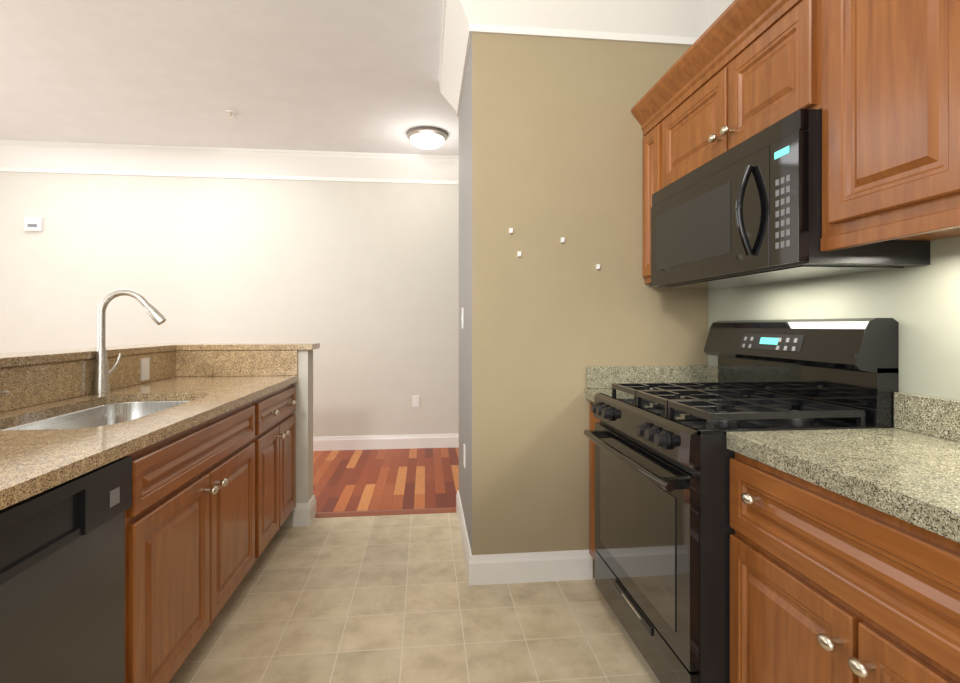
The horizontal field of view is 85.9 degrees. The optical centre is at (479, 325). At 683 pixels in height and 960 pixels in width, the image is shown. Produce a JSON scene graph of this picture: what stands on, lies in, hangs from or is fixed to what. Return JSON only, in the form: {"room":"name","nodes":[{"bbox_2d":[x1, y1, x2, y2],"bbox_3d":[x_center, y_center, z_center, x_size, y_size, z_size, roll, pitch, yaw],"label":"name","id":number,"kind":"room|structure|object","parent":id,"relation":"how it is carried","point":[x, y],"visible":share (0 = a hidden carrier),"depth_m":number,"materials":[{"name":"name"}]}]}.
{"room":"kitchen","nodes":[
{"label":"kitchen","id":0,"kind":"room"},
{"bbox_2d":[0,172,458,436],"bbox_3d":[-2.448,-0.226,5.014,6.995,2.880,0.150,0,0,-6],"label":"wall","id":1,"kind":"structure","parent":0,"point":[358,282],"depth_m":4.98,"materials":[{"name":"beige paint"}]},
{"bbox_2d":[24,217,42,230],"bbox_3d":[-4.106,-0.936,4.745,0.140,0.120,0.032,0,0,-6],"label":"thermostat","id":2,"kind":"object","parent":1,"relation":"attached to","point":[33,223],"visible":1,"depth_m":4.73,"materials":[{"name":"white plastic"}]},
{"bbox_2d":[0,140,458,184],"bbox_3d":[-2.359,-1.540,4.885,6.445,0.250,0.125,0,0,-6],"label":"crown molding","id":3,"kind":"structure","parent":1,"relation":"attached to","point":[15,155],"depth_m":4.87,"materials":[{"name":"white paint"}]},
{"bbox_2d":[313,434,458,450],"bbox_3d":[-2.424,1.147,4.933,6.565,0.135,0.016,0,0,-6],"label":"baseboard","id":4,"kind":"structure","parent":1,"relation":"attached to","point":[328,443],"depth_m":5.09,"materials":[{"name":"white paint"}]},
{"bbox_2d":[412,395,418,406],"bbox_3d":[-0.637,0.747,5.127,0.070,0.115,0.007,0,0,-6],"label":"outlet","id":5,"kind":"object","parent":1,"relation":"attached to","point":[415,400],"visible":1,"depth_m":5.12,"materials":[{"name":"white plastic"}]},
{"bbox_2d":[0,0,458,155],"bbox_3d":[-2.049,-1.726,1.275,6.995,0.120,7.770,0,0,-6],"label":"ceiling","id":6,"kind":"structure","parent":0,"point":[340,75],"depth_m":3.40,"materials":[{"name":"paint"}]},
{"bbox_2d":[226,110,235,118],"bbox_3d":[-1.937,-1.644,4.017,0.070,0.042,0.070,0,0,-6],"label":"sprinkler","id":7,"kind":"object","parent":6,"relation":"attached to","point":[231,112],"visible":0.94,"depth_m":4.01,"materials":[{"name":"white plastic"}]},
{"bbox_2d":[407,127,446,149],"bbox_3d":[-0.457,-1.596,4.477,0.350,0.140,0.350,0,0,-6],"label":"flush ceiling light","id":8,"kind":"object","parent":6,"relation":"attached to","point":[427,138],"visible":1,"depth_m":4.38,"materials":[{"name":"white glass"}]},
{"bbox_2d":[176,350,312,525],"bbox_3d":[-1.435,0.679,3.181,0.760,1.069,0.150,0,0,-6],"label":"wall","id":9,"kind":"structure","parent":0,"point":[303,385],"depth_m":3.13,"materials":[{"name":"beige paint"}]},
{"bbox_2d":[0,343,319,367],"bbox_3d":[-1.363,0.127,1.652,1.010,0.034,3.275,0,0,-6],"label":"ledge cap","id":10,"kind":"object","parent":9,"relation":"on","point":[25,358],"visible":1,"depth_m":2.58,"materials":[{"name":"beige stone"}]},
{"bbox_2d":[293,495,315,521],"bbox_3d":[-1.501,1.147,3.257,0.906,0.135,0.016,0,0,-6],"label":"baseboard","id":11,"kind":"structure","parent":9,"relation":"attached to","point":[302,512],"depth_m":3.13,"materials":[{"name":"white"}]},
{"bbox_2d":[313,447,458,511],"bbox_3d":[-2.356,1.274,4.154,6.995,0.120,1.980,0,0,-6],"label":"floor","id":12,"kind":"structure","parent":0,"point":[376,479],"depth_m":4.08,"materials":[{"name":"brown wood"}]},
{"bbox_2d":[169,513,659,682],"bbox_3d":[-1.944,1.274,0.291,6.995,0.120,5.790,0,0,-6],"label":"floor","id":13,"kind":"structure","parent":0,"point":[380,599],"depth_m":2.12,"materials":[{"name":"ceramic tile"},{"name":"grout"}]},
{"bbox_2d":[0,456,131,682],"bbox_3d":[-1.230,0.770,1.025,0.701,0.864,0.596,0,0,-6],"label":"dishwasher","id":14,"kind":"object","parent":13,"relation":"on","point":[62,582],"visible":0.92,"depth_m":1.13,"materials":[{"name":"black plastic"}]},
{"bbox_2d":[125,449,140,682],"bbox_3d":[-1.246,0.775,1.024,0.710,0.878,0.640,0,0,-6],"label":"base cabinet","id":15,"kind":"object","parent":13,"relation":"on","point":[133,514],"depth_m":1.39,"materials":[{"name":"brown wood"}]},
{"bbox_2d":[141,397,260,682],"bbox_3d":[-1.334,0.775,1.849,0.710,0.878,1.056,0,0,-6],"label":"base cabinet","id":16,"kind":"object","parent":13,"relation":"on","point":[208,512],"depth_m":1.75,"materials":[{"name":"brown wood"}]},
{"bbox_2d":[0,350,297,509],"bbox_3d":[-1.305,0.240,1.615,0.716,0.190,2.988,0,0,-6],"label":"countertop","id":17,"kind":"structure","parent":16,"relation":"on","point":[209,384],"depth_m":1.96,"materials":[{"name":"beige stone"}]},
{"bbox_2d":[0,391,9,394],"bbox_3d":[-1.595,0.257,1.701,0.079,0.086,0.040,0,0,-6],"label":"spout","id":18,"kind":"object","parent":17,"relation":"on","point":[4,392],"visible":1,"depth_m":1.70,"materials":[{"name":"grey"}]},
{"bbox_2d":[2,401,189,429],"bbox_3d":[-1.354,0.486,1.897,0.460,0.300,0.850,0,0,-6],"label":"undermount sink","id":19,"kind":"object","parent":17,"relation":"in","point":[107,414],"visible":0.08,"depth_m":2.17,"materials":[{"name":"silver metal"}]},
{"bbox_2d":[93,289,165,393],"bbox_3d":[-1.567,0.067,2.343,0.300,0.464,0.132,0,0,-6],"label":"gooseneck faucet","id":20,"kind":"object","parent":17,"relation":"on","point":[102,373],"visible":1,"depth_m":2.29,"materials":[{"name":"grey metal"}]},
{"bbox_2d":[141,358,149,380],"bbox_3d":[-1.755,0.227,2.707,0.007,0.115,0.075,0,0,-6],"label":"outlet","id":21,"kind":"object","parent":17,"relation":"attached to","point":[145,368],"visible":1,"depth_m":2.70,"materials":[{"name":"white plastic"}]},
{"bbox_2d":[261,383,295,553],"bbox_3d":[-1.426,0.775,2.717,0.710,0.878,0.766,0,0,-6],"label":"base cabinet","id":22,"kind":"object","parent":13,"relation":"on","point":[278,421],"depth_m":2.73,"materials":[{"name":"brown wood"}]},
{"bbox_2d":[315,507,456,517],"bbox_3d":[-0.603,1.207,3.342,0.930,0.014,0.065,0,0,-6],"label":"threshold strip","id":23,"kind":"object","parent":13,"relation":"on","point":[383,512],"depth_m":3.33,"materials":[{"name":"brown wood"}]},
{"bbox_2d":[589,402,596,559],"bbox_3d":[0.835,0.781,2.420,0.614,0.864,0.200,0,0,-6],"label":"base cabinet","id":24,"kind":"object","parent":13,"relation":"on","point":[592,419],"depth_m":2.43,"materials":[{"name":"brown wood"}]},
{"bbox_2d":[584,318,898,682],"bbox_3d":[0.839,0.595,1.900,0.712,1.238,0.830,0,0,-6],"label":"gas range","id":25,"kind":"object","parent":13,"relation":"on","point":[664,530],"visible":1,"depth_m":1.64,"materials":[{"name":"black metal"}]},
{"bbox_2d":[597,418,959,682],"bbox_3d":[0.986,0.781,1.003,0.614,0.864,2.686,0,0,-6],"label":"base cabinet","id":26,"kind":"object","parent":13,"relation":"on","point":[827,586],"depth_m":1.10,"materials":[{"name":"brown wood"}]},
{"bbox_2d":[585,365,959,542],"bbox_3d":[0.969,0.272,1.093,0.628,0.153,2.868,0,0,-6],"label":"countertop","id":27,"kind":"structure","parent":26,"relation":"on","point":[906,468],"depth_m":1.24,"materials":[{"name":"stone"}]},
{"bbox_2d":[459,33,707,576],"bbox_3d":[0.495,-0.226,2.972,1.174,2.880,0.965,0,0,-6],"label":"wall","id":28,"kind":"structure","parent":0,"point":[551,136],"depth_m":2.47,"materials":[{"name":"paint"}]},
{"bbox_2d":[439,36,470,115],"bbox_3d":[-0.152,-1.524,2.915,0.125,0.285,0.930,0,0,-6],"label":"crown molding","id":29,"kind":"structure","parent":28,"relation":"attached to","point":[454,53],"depth_m":2.99,"materials":[{"name":"white paint"}]},
{"bbox_2d":[463,444,464,467],"bbox_3d":[-0.086,0.717,2.854,0.006,0.115,0.075,0,0,-6],"label":"outlet","id":30,"kind":"object","parent":28,"relation":"attached to","point":[464,455],"visible":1,"depth_m":2.83,"materials":[{"name":"white plastic"}]},
{"bbox_2d":[456,490,476,585],"bbox_3d":[-0.096,1.147,2.908,0.016,0.135,0.997,0,0,-6],"label":"baseboard","id":31,"kind":"structure","parent":28,"relation":"attached to","point":[470,560],"depth_m":2.61,"materials":[{"name":"white"}]},
{"bbox_2d":[469,550,592,584],"bbox_3d":[0.256,1.147,2.453,0.570,0.135,0.016,0,0,-6],"label":"baseboard","id":32,"kind":"structure","parent":28,"relation":"attached to","point":[507,568],"depth_m":2.45,"materials":[{"name":"white"}]},
{"bbox_2d":[442,0,699,45],"bbox_3d":[0.419,-1.524,2.416,1.155,0.285,0.125,0,0,-6],"label":"crown molding","id":33,"kind":"structure","parent":28,"relation":"attached to","point":[680,22],"depth_m":2.45,"materials":[{"name":"white paint"}]},
{"bbox_2d":[708,236,959,399],"bbox_3d":[1.315,-0.226,1.533,0.150,2.880,7.570,0,0,-6],"label":"wall","id":34,"kind":"structure","parent":0,"point":[920,305],"depth_m":1.51,"materials":[{"name":"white paint"}]},
{"bbox_2d":[640,112,654,283],"bbox_3d":[0.967,-0.581,2.428,0.348,0.750,0.212,0,0,-6],"label":"upper cabinet","id":35,"kind":"object","parent":34,"relation":"attached to","point":[648,126],"depth_m":2.45,"materials":[{"name":"brown wood"}]},
{"bbox_2d":[655,52,718,191],"bbox_3d":[1.006,-0.772,2.070,0.348,0.367,0.509,0,0,-6],"label":"upper cabinet","id":36,"kind":"object","parent":34,"relation":"attached to","point":[687,122],"depth_m":2.06,"materials":[{"name":"brown wood"}]},
{"bbox_2d":[688,0,733,45],"bbox_3d":[1.305,-1.524,0.325,0.125,0.285,4.470,0,0,-6],"label":"crown molding","id":37,"kind":"structure","parent":34,"relation":"attached to","point":[707,11],"depth_m":2.46,"materials":[{"name":"white paint"}]},
{"bbox_2d":[719,0,806,154],"bbox_3d":[1.054,-0.772,1.614,0.348,0.367,0.409,0,0,-6],"label":"upper cabinet","id":38,"kind":"object","parent":34,"relation":"attached to","point":[763,67],"depth_m":1.61,"materials":[{"name":"brown wood"}]},
{"bbox_2d":[651,108,929,288],"bbox_3d":[0.978,-0.376,1.861,0.448,0.420,0.914,0,0,-6],"label":"over-the-range microwave","id":39,"kind":"object","parent":38,"relation":"attached to","point":[747,213],"visible":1,"depth_m":1.57,"materials":[{"name":"black plastic"}]},
{"bbox_2d":[807,0,959,245],"bbox_3d":[1.098,-0.595,1.206,0.348,0.720,0.411,0,0,-6],"label":"upper cabinet","id":40,"kind":"object","parent":34,"relation":"attached to","point":[877,82],"depth_m":1.18,"materials":[{"name":"brown wood"}]}
]}

